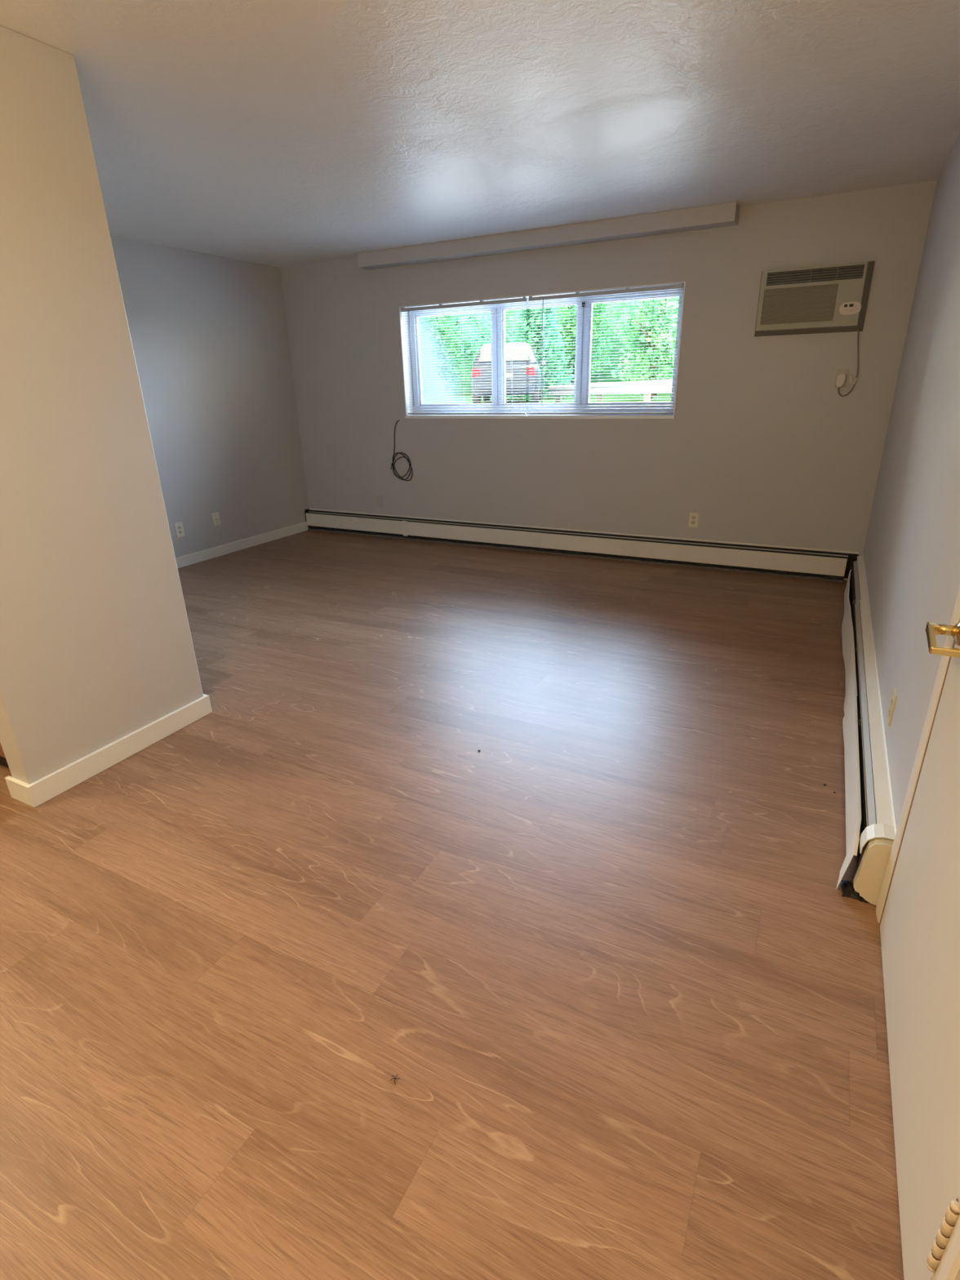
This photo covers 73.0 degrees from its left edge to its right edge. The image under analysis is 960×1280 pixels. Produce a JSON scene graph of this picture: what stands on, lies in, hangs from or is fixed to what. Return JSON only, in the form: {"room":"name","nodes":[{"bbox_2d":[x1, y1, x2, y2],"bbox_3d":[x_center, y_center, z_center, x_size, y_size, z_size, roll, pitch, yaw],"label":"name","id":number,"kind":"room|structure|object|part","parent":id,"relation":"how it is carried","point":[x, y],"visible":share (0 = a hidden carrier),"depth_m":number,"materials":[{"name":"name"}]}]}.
{"room":"empty living room","nodes":[
{"label":"empty living room","id":0,"kind":"room"},
{"bbox_2d":[0,25,203,784],"bbox_3d":[-1.538,-0.668,2.288,0.115,2.440,0.784,10,24,26],"label":"wall partition","id":1,"kind":"structure","parent":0,"point":[96,646],"depth_m":2.31,"materials":[{"name":"grey paint"}]},
{"bbox_2d":[4,693,212,807],"bbox_3d":[-1.509,0.424,2.723,0.147,0.088,0.816,10,24,26],"label":"baseboard","id":2,"kind":"structure","parent":1,"relation":"attached to","point":[33,794],"depth_m":2.59,"materials":[{"name":"white paint"}]},
{"bbox_2d":[110,235,311,557],"bbox_3d":[-3.625,-0.985,3.354,0.100,2.540,7.652,10,24,26],"label":"wall","id":3,"kind":"structure","parent":0,"point":[209,335],"depth_m":5.60,"materials":[{"name":"grey paint"}]},
{"bbox_2d":[173,521,184,537],"bbox_3d":[-2.538,-0.931,5.476,0.008,0.120,0.078,10,24,26],"label":"wall outlet","id":4,"kind":"object","parent":3,"relation":"attached to","point":[179,527],"visible":1,"depth_m":5.47,"materials":[{"name":"beige plastic"}]},
{"bbox_2d":[211,511,220,526],"bbox_3d":[-2.354,-1.079,5.792,0.015,0.112,0.074,10,24,26],"label":"wall outlet","id":5,"kind":"object","parent":3,"relation":"attached to","point":[215,517],"visible":1,"depth_m":5.79,"materials":[{"name":"beige plastic"}]},
{"bbox_2d":[175,521,308,568],"bbox_3d":[-2.599,-0.631,5.446,0.013,0.088,3.405,10,24,26],"label":"baseboard","id":6,"kind":"structure","parent":3,"relation":"attached to","point":[192,558],"depth_m":6.05,"materials":[{"name":"white paint"}]},
{"bbox_2d":[0,529,903,1279],"bbox_3d":[-1.194,0.550,2.641,5.499,0.100,7.672,10,24,26],"label":"floor","id":7,"kind":"structure","parent":0,"point":[626,1006],"depth_m":1.72,"materials":[{"name":"laminate"}]},
{"bbox_2d":[0,742,8,768],"bbox_3d":[-2.012,-0.018,2.754,0.929,0.910,0.658,10,24,26],"label":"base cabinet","id":8,"kind":"object","parent":7,"relation":"on","point":[3,762],"visible":0.02,"depth_m":2.62,"materials":[{"name":"brown wood"}]},
{"bbox_3d":[-1.941,0.155,2.429,0.450,0.575,0.018,10,24,26],"label":"cabinet door","id":9,"kind":"part","parent":8,"relation":"part of","materials":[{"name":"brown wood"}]},
{"bbox_2d":[0,0,959,267],"bbox_3d":[-1.204,-1.856,1.789,5.499,0.120,7.892,10,24,26],"label":"ceiling","id":10,"kind":"structure","parent":0,"point":[276,133],"depth_m":2.64,"materials":[{"name":"paint"}]},
{"bbox_2d":[280,180,937,580],"bbox_3d":[0.583,-1.916,5.424,5.499,2.540,0.240,10,24,26],"label":"wall","id":11,"kind":"structure","parent":0,"point":[761,442],"depth_m":4.89,"materials":[{"name":"grey paint"}]},
{"bbox_2d":[391,419,412,480],"bbox_3d":[-0.743,-1.775,6.067,0.239,0.557,0.041,10,24,26],"label":"loose cable","id":12,"kind":"object","parent":11,"relation":"hanging from","point":[393,456],"visible":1,"depth_m":6.11,"materials":[{"name":"black rubber"}]},
{"bbox_2d":[399,281,685,418],"bbox_3d":[0.407,-2.291,5.287,2.417,0.915,0.123,10,24,26],"label":"trim","id":13,"kind":"structure","parent":11,"relation":"attached to","point":[404,339],"depth_m":5.42,"materials":[{"name":"white paint"}]},
{"bbox_2d":[407,288,683,414],"bbox_3d":[0.449,-2.328,5.362,2.407,0.903,0.076,10,24,26],"label":"window","id":14,"kind":"structure","parent":11,"relation":"in","point":[429,397],"depth_m":5.43,"materials":[{"name":"white plastic"}]},
{"bbox_3d":[-0.220,-2.458,5.687,0.725,0.722,0.001,10,24,26],"label":"pane","id":15,"kind":"part","parent":14,"relation":"part of","materials":[{"name":"clear glass"}]},
{"bbox_3d":[-0.220,-2.458,5.687,0.757,0.754,0.028,10,24,26],"label":"sash","id":16,"kind":"part","parent":14,"relation":"part of","materials":[{"name":"white plastic"}]},
{"bbox_2d":[400,296,527,414],"bbox_3d":[-0.148,-2.383,5.516,1.173,0.874,0.038,10,24,26],"label":"window blind","id":17,"kind":"object","parent":14,"relation":"attached to","point":[524,299],"visible":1,"depth_m":5.47,"materials":[{"name":"white plastic"}]},
{"bbox_3d":[-0.551,-2.443,5.721,0.001,0.827,0.027,10,24,26],"label":"ladder cord","id":18,"kind":"part","parent":17,"relation":"part of","materials":[{"name":"white fabric"}]},
{"bbox_3d":[-0.146,-2.374,5.523,0.001,0.827,0.027,10,24,26],"label":"ladder cord","id":19,"kind":"part","parent":17,"relation":"part of","materials":[{"name":"white fabric"}]},
{"bbox_3d":[-0.156,-2.771,5.365,1.173,0.027,0.026,10,24,26],"label":"head rail","id":20,"kind":"part","parent":17,"relation":"part of","materials":[{"name":"white metal"}]},
{"bbox_3d":[-0.136,-1.984,5.678,1.169,0.013,0.025,10,24,26],"label":"rail","id":21,"kind":"part","parent":17,"relation":"part of","materials":[{"name":"white plastic"}]},
{"bbox_3d":[0.260,-2.306,5.325,0.001,0.827,0.027,10,24,26],"label":"ladder cord","id":22,"kind":"part","parent":17,"relation":"part of","materials":[{"name":"white fabric"}]},
{"bbox_3d":[0.489,-2.338,5.341,0.660,0.754,0.028,10,24,26],"label":"sash","id":23,"kind":"part","parent":14,"relation":"part of","materials":[{"name":"white plastic"}]},
{"bbox_2d":[528,283,684,413],"bbox_3d":[0.922,-2.202,4.993,1.185,0.874,0.038,10,24,26],"label":"window blind","id":24,"kind":"object","parent":14,"relation":"attached to","point":[628,290],"visible":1,"depth_m":4.94,"materials":[{"name":"white plastic"}]},
{"bbox_3d":[0.513,-2.263,5.201,0.001,0.827,0.027,10,24,26],"label":"ladder cord","id":25,"kind":"part","parent":24,"relation":"part of","materials":[{"name":"white fabric"}]},
{"bbox_3d":[0.924,-2.194,5.000,0.001,0.827,0.027,10,24,26],"label":"ladder cord","id":26,"kind":"part","parent":24,"relation":"part of","materials":[{"name":"white fabric"}]},
{"bbox_3d":[0.934,-1.804,5.155,1.181,0.013,0.025,10,24,26],"label":"rail","id":27,"kind":"part","parent":24,"relation":"part of","materials":[{"name":"white plastic"}]},
{"bbox_3d":[0.913,-2.591,4.842,1.185,0.027,0.026,10,24,26],"label":"head rail","id":28,"kind":"part","parent":24,"relation":"part of","materials":[{"name":"white metal"}]},
{"bbox_3d":[1.335,-2.125,4.799,0.001,0.827,0.027,10,24,26],"label":"ladder cord","id":29,"kind":"part","parent":24,"relation":"part of","materials":[{"name":"white fabric"}]},
{"bbox_3d":[1.172,-2.223,5.007,0.692,0.754,0.028,10,24,26],"label":"sash","id":30,"kind":"part","parent":14,"relation":"part of","materials":[{"name":"white plastic"}]},
{"bbox_2d":[357,201,739,269],"bbox_3d":[0.339,-3.003,4.876,3.008,0.106,0.151,10,24,26],"label":"window valance","id":31,"kind":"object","parent":11,"relation":"attached to","point":[724,215],"depth_m":4.69,"materials":[{"name":"grey paint"}]},
{"bbox_2d":[304,508,858,582],"bbox_3d":[0.435,-0.892,5.733,5.073,0.216,0.082,10,24,26],"label":"baseboard heater","id":32,"kind":"object","parent":11,"relation":"attached to","point":[817,564],"visible":0.99,"depth_m":5.41,"materials":[{"name":"metal"}]},
{"bbox_3d":[-1.812,-1.281,6.834,0.009,0.193,0.069,10,24,26],"label":"plate","id":33,"kind":"part","parent":32,"relation":"part of","materials":[{"name":"white metal"}]},
{"bbox_3d":[-1.260,-1.172,6.523,1.254,0.130,0.009,10,24,26],"label":"panel","id":34,"kind":"part","parent":32,"relation":"part of","materials":[{"name":"metal"}]},
{"bbox_3d":[-0.725,-1.077,6.257,0.051,0.148,0.005,10,24,26],"label":"splice plate","id":35,"kind":"part","parent":32,"relation":"part of","materials":[{"name":"metal"}]},
{"bbox_3d":[-0.090,-0.974,5.952,1.376,0.132,0.009,10,24,26],"label":"panel","id":36,"kind":"part","parent":32,"relation":"part of","materials":[{"name":"metal"}]},
{"bbox_2d":[309,508,858,554],"bbox_3d":[0.453,-0.997,5.721,5.062,0.014,0.013,10,24,26],"label":"hood","id":37,"kind":"object","parent":32,"relation":"attached to","point":[316,511],"depth_m":5.50,"materials":[{"name":"metal"}]},
{"bbox_3d":[1.567,-0.694,5.142,2.353,0.131,0.009,10,24,26],"label":"panel","id":38,"kind":"part","parent":32,"relation":"part of","materials":[{"name":"metal"}]},
{"bbox_2d":[688,512,698,527],"bbox_3d":[1.670,-0.938,5.071,0.070,0.114,0.008,10,24,26],"label":"wall outlet","id":39,"kind":"object","parent":11,"relation":"attached to","point":[693,517],"visible":1,"depth_m":5.07,"materials":[{"name":"beige plastic"}]},
{"bbox_2d":[754,261,875,396],"bbox_3d":[2.175,-2.032,4.299,0.671,0.789,0.069,10,24,26],"label":"air conditioner","id":40,"kind":"object","parent":11,"relation":"attached to","point":[829,298],"visible":1,"depth_m":4.21,"materials":[{"name":"beige plastic"}]},
{"bbox_2d":[760,284,838,324],"bbox_3d":[2.089,-2.199,4.255,0.437,0.213,0.010,10,24,26],"label":"grille","id":41,"kind":"object","parent":40,"relation":"attached to","point":[780,304],"depth_m":4.25,"materials":[{"name":"beige plastic"}]},
{"bbox_3d":[2.140,-2.225,4.215,0.606,0.358,0.014,10,24,26],"label":"panel","id":42,"kind":"part","parent":40,"relation":"part of","materials":[{"name":"beige plastic"}]},
{"bbox_2d":[766,264,864,285],"bbox_3d":[2.147,-2.343,4.168,0.558,0.076,0.003,10,24,26],"label":"vent","id":43,"kind":"object","parent":40,"relation":"attached to","point":[829,274],"depth_m":4.15,"materials":[{"name":"beige plastic"}]},
{"bbox_3d":[2.436,-1.817,4.255,0.105,0.408,0.023,5,23,16],"label":"power cord","id":44,"kind":"part","parent":40,"relation":"part of","materials":[{"name":"beige plastic"}]},
{"bbox_3d":[2.358,-2.113,4.129,0.122,0.074,0.005,10,24,26],"label":"control panel","id":45,"kind":"part","parent":40,"relation":"part of","materials":[{"name":"beige plastic"}]},
{"bbox_2d":[834,368,848,387],"bbox_3d":[2.413,-1.743,4.324,0.070,0.114,0.008,10,24,26],"label":"wall outlet","id":46,"kind":"object","parent":11,"relation":"attached to","point":[846,371],"visible":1,"depth_m":4.31,"materials":[{"name":"beige plastic"}]},
{"bbox_2d":[862,134,959,829],"bbox_3d":[1.025,-0.221,1.133,0.120,2.540,7.552,10,24,26],"label":"wall","id":47,"kind":"structure","parent":0,"point":[911,551],"depth_m":2.46,"materials":[{"name":"grey paint"}]},
{"bbox_2d":[835,552,896,905],"bbox_3d":[1.868,0.063,3.224,0.116,0.225,3.432,10,24,26],"label":"baseboard heater","id":48,"kind":"object","parent":47,"relation":"attached to","point":[870,820],"visible":1,"depth_m":2.24,"materials":[{"name":"metal"}]},
{"bbox_3d":[1.319,0.470,2.311,0.038,0.164,1.111,10,24,26],"label":"panel","id":49,"kind":"part","parent":48,"relation":"part of","materials":[{"name":"metal"}]},
{"bbox_3d":[2.064,-0.084,3.633,0.045,0.144,2.240,10,24,26],"label":"panel","id":50,"kind":"part","parent":48,"relation":"part of","materials":[{"name":"metal"}]},
{"bbox_3d":[1.923,0.057,3.210,0.004,0.206,3.400,10,24,26],"label":"plate","id":51,"kind":"part","parent":48,"relation":"part of","materials":[{"name":"metal"}]},
{"bbox_2d":[887,688,897,725],"bbox_3d":[1.406,0.228,2.212,0.008,0.114,0.070,10,24,26],"label":"wall outlet","id":52,"kind":"object","parent":47,"relation":"attached to","point":[894,697],"visible":1,"depth_m":2.20,"materials":[{"name":"plastic"}]},
{"bbox_2d":[875,587,959,925],"bbox_3d":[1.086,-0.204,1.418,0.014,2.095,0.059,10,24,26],"label":"trim","id":53,"kind":"structure","parent":47,"relation":"attached to","point":[949,641],"depth_m":1.61,"materials":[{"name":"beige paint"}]},
{"bbox_2d":[880,619,959,1279],"bbox_3d":[0.838,-0.007,1.020,0.103,2.024,0.924,10,24,26],"label":"door","id":54,"kind":"structure","parent":47,"relation":"in","point":[920,923],"depth_m":1.23,"materials":[{"name":"beige paint"}]},
{"bbox_3d":[0.988,-0.002,1.376,0.062,0.036,0.111,10,24,26],"label":"lever","id":55,"kind":"part","parent":54,"relation":"part of","materials":[{"name":"gold metal"}]},
{"bbox_2d":[932,1213,959,1279],"bbox_3d":[0.631,0.132,0.604,0.014,2.095,0.050,10,24,26],"label":"trim","id":56,"kind":"structure","parent":47,"relation":"attached to","point":[948,1267],"depth_m":0.88,"materials":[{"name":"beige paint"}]},
{"bbox_3d":[-1.440,-4.307,12.840,65.000,0.200,11.708,10,24,26],"label":"ground","id":57,"kind":"structure","parent":0,"visible":0},
{"bbox_2d":[548,378,672,402],"bbox_3d":[3.659,-6.371,16.692,0.275,0.645,5.235,-17,27,-34],"label":"guardrail","id":58,"kind":"object","parent":57,"relation":"on","point":[557,389],"visible":0.64,"depth_m":16.55,"materials":[{"name":"white paint"}]},
{"bbox_3d":[2.246,-6.991,18.484,0.140,0.540,0.140,10,24,26],"label":"post","id":59,"kind":"part","parent":58,"relation":"part of","materials":[{"name":"white wood"}]},
{"bbox_3d":[3.209,-6.568,17.317,0.140,0.570,0.140,10,24,26],"label":"post","id":60,"kind":"part","parent":58,"relation":"part of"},
{"bbox_3d":[4.171,-6.145,16.151,0.140,0.600,0.140,10,24,26],"label":"post","id":61,"kind":"part","parent":58,"relation":"part of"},
{"label":"outside","id":62,"kind":"structure","parent":0,"visible":0},
{"bbox_2d":[453,392,671,403],"bbox_3d":[8.842,-13.922,36.310,100.000,0.230,42.800,10,24,26],"label":"verge","id":63,"kind":"structure","parent":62,"point":[664,397],"depth_m":20.78,"materials":[{"name":"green plant"}]},
{"bbox_2d":[422,311,490,390],"bbox_3d":[-1.489,-14.494,29.572,5.132,6.466,5.348,10,24,26],"label":"leafy tree","id":64,"kind":"object","parent":63,"relation":"on","point":[477,325],"visible":0.07,"depth_m":29.10,"materials":[{"name":"green plant"}]},
{"bbox_2d":[420,311,506,381],"bbox_3d":[-1.747,-11.790,23.363,4.855,6.043,4.532,10,24,26],"label":"leafy tree","id":65,"kind":"object","parent":63,"relation":"on","point":[450,355],"visible":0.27,"depth_m":23.04,"materials":[{"name":"green plant"}]},
{"bbox_2d":[471,342,546,403],"bbox_3d":[0.840,-7.677,18.742,2.080,1.530,4.440,1,22,6],"label":"parked car","id":66,"kind":"object","parent":63,"relation":"on","point":[531,376],"visible":0.83,"depth_m":16.85,"materials":[{"name":"paint"}]},
{"bbox_2d":[471,368,480,377],"bbox_3d":[-0.092,-6.962,16.869,0.250,0.230,0.110,1,22,6],"label":"tail light","id":67,"kind":"object","parent":66,"relation":"attached to","point":[475,373],"depth_m":16.83,"materials":[{"name":"red plastic"}]},
{"bbox_3d":[0.603,-6.840,16.761,0.520,0.130,0.045,1,22,6],"label":"number plate","id":68,"kind":"part","parent":66,"relation":"part of","materials":[{"name":"white metal"}]},
{"bbox_2d":[525,365,535,375],"bbox_3d":[1.309,-6.935,16.712,0.250,0.230,0.110,1,22,6],"label":"tail light","id":69,"kind":"object","parent":66,"relation":"attached to","point":[528,372],"depth_m":16.68,"materials":[{"name":"red plastic"}]},
{"bbox_2d":[505,306,574,399],"bbox_3d":[1.863,-11.010,21.616,2.988,6.106,3.037,10,24,26],"label":"leafy tree","id":70,"kind":"object","parent":63,"relation":"on","point":[545,380],"visible":0.36,"depth_m":21.71,"materials":[{"name":"green plant"}]},
{"bbox_2d":[425,301,669,394],"bbox_3d":[6.037,-15.103,31.497,28.012,7.043,2.187,10,24,26],"label":"hedge","id":71,"kind":"object","parent":63,"relation":"on","point":[459,389],"visible":0.03,"depth_m":31.44,"materials":[{"name":"green plant"}]},
{"bbox_2d":[511,302,617,384],"bbox_3d":[3.805,-13.763,26.978,4.360,6.770,4.572,10,24,26],"label":"leafy tree","id":72,"kind":"object","parent":63,"relation":"on","point":[596,339],"visible":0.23,"depth_m":26.53,"materials":[{"name":"green plant"}]},
{"bbox_2d":[603,299,676,395],"bbox_3d":[6.101,-11.378,21.682,3.917,6.152,4.116,10,24,26],"label":"leafy tree","id":73,"kind":"object","parent":63,"relation":"on","point":[619,313],"visible":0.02,"depth_m":21.89,"materials":[{"name":"green plant"}]},
{"bbox_2d":[601,296,679,399],"bbox_3d":[4.747,-8.744,17.663,2.912,4.295,2.522,-18,27,-36],"label":"leafy tree","id":74,"kind":"object","parent":63,"relation":"on","point":[670,341],"visible":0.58,"depth_m":17.59,"materials":[{"name":"green plant"}]}
]}

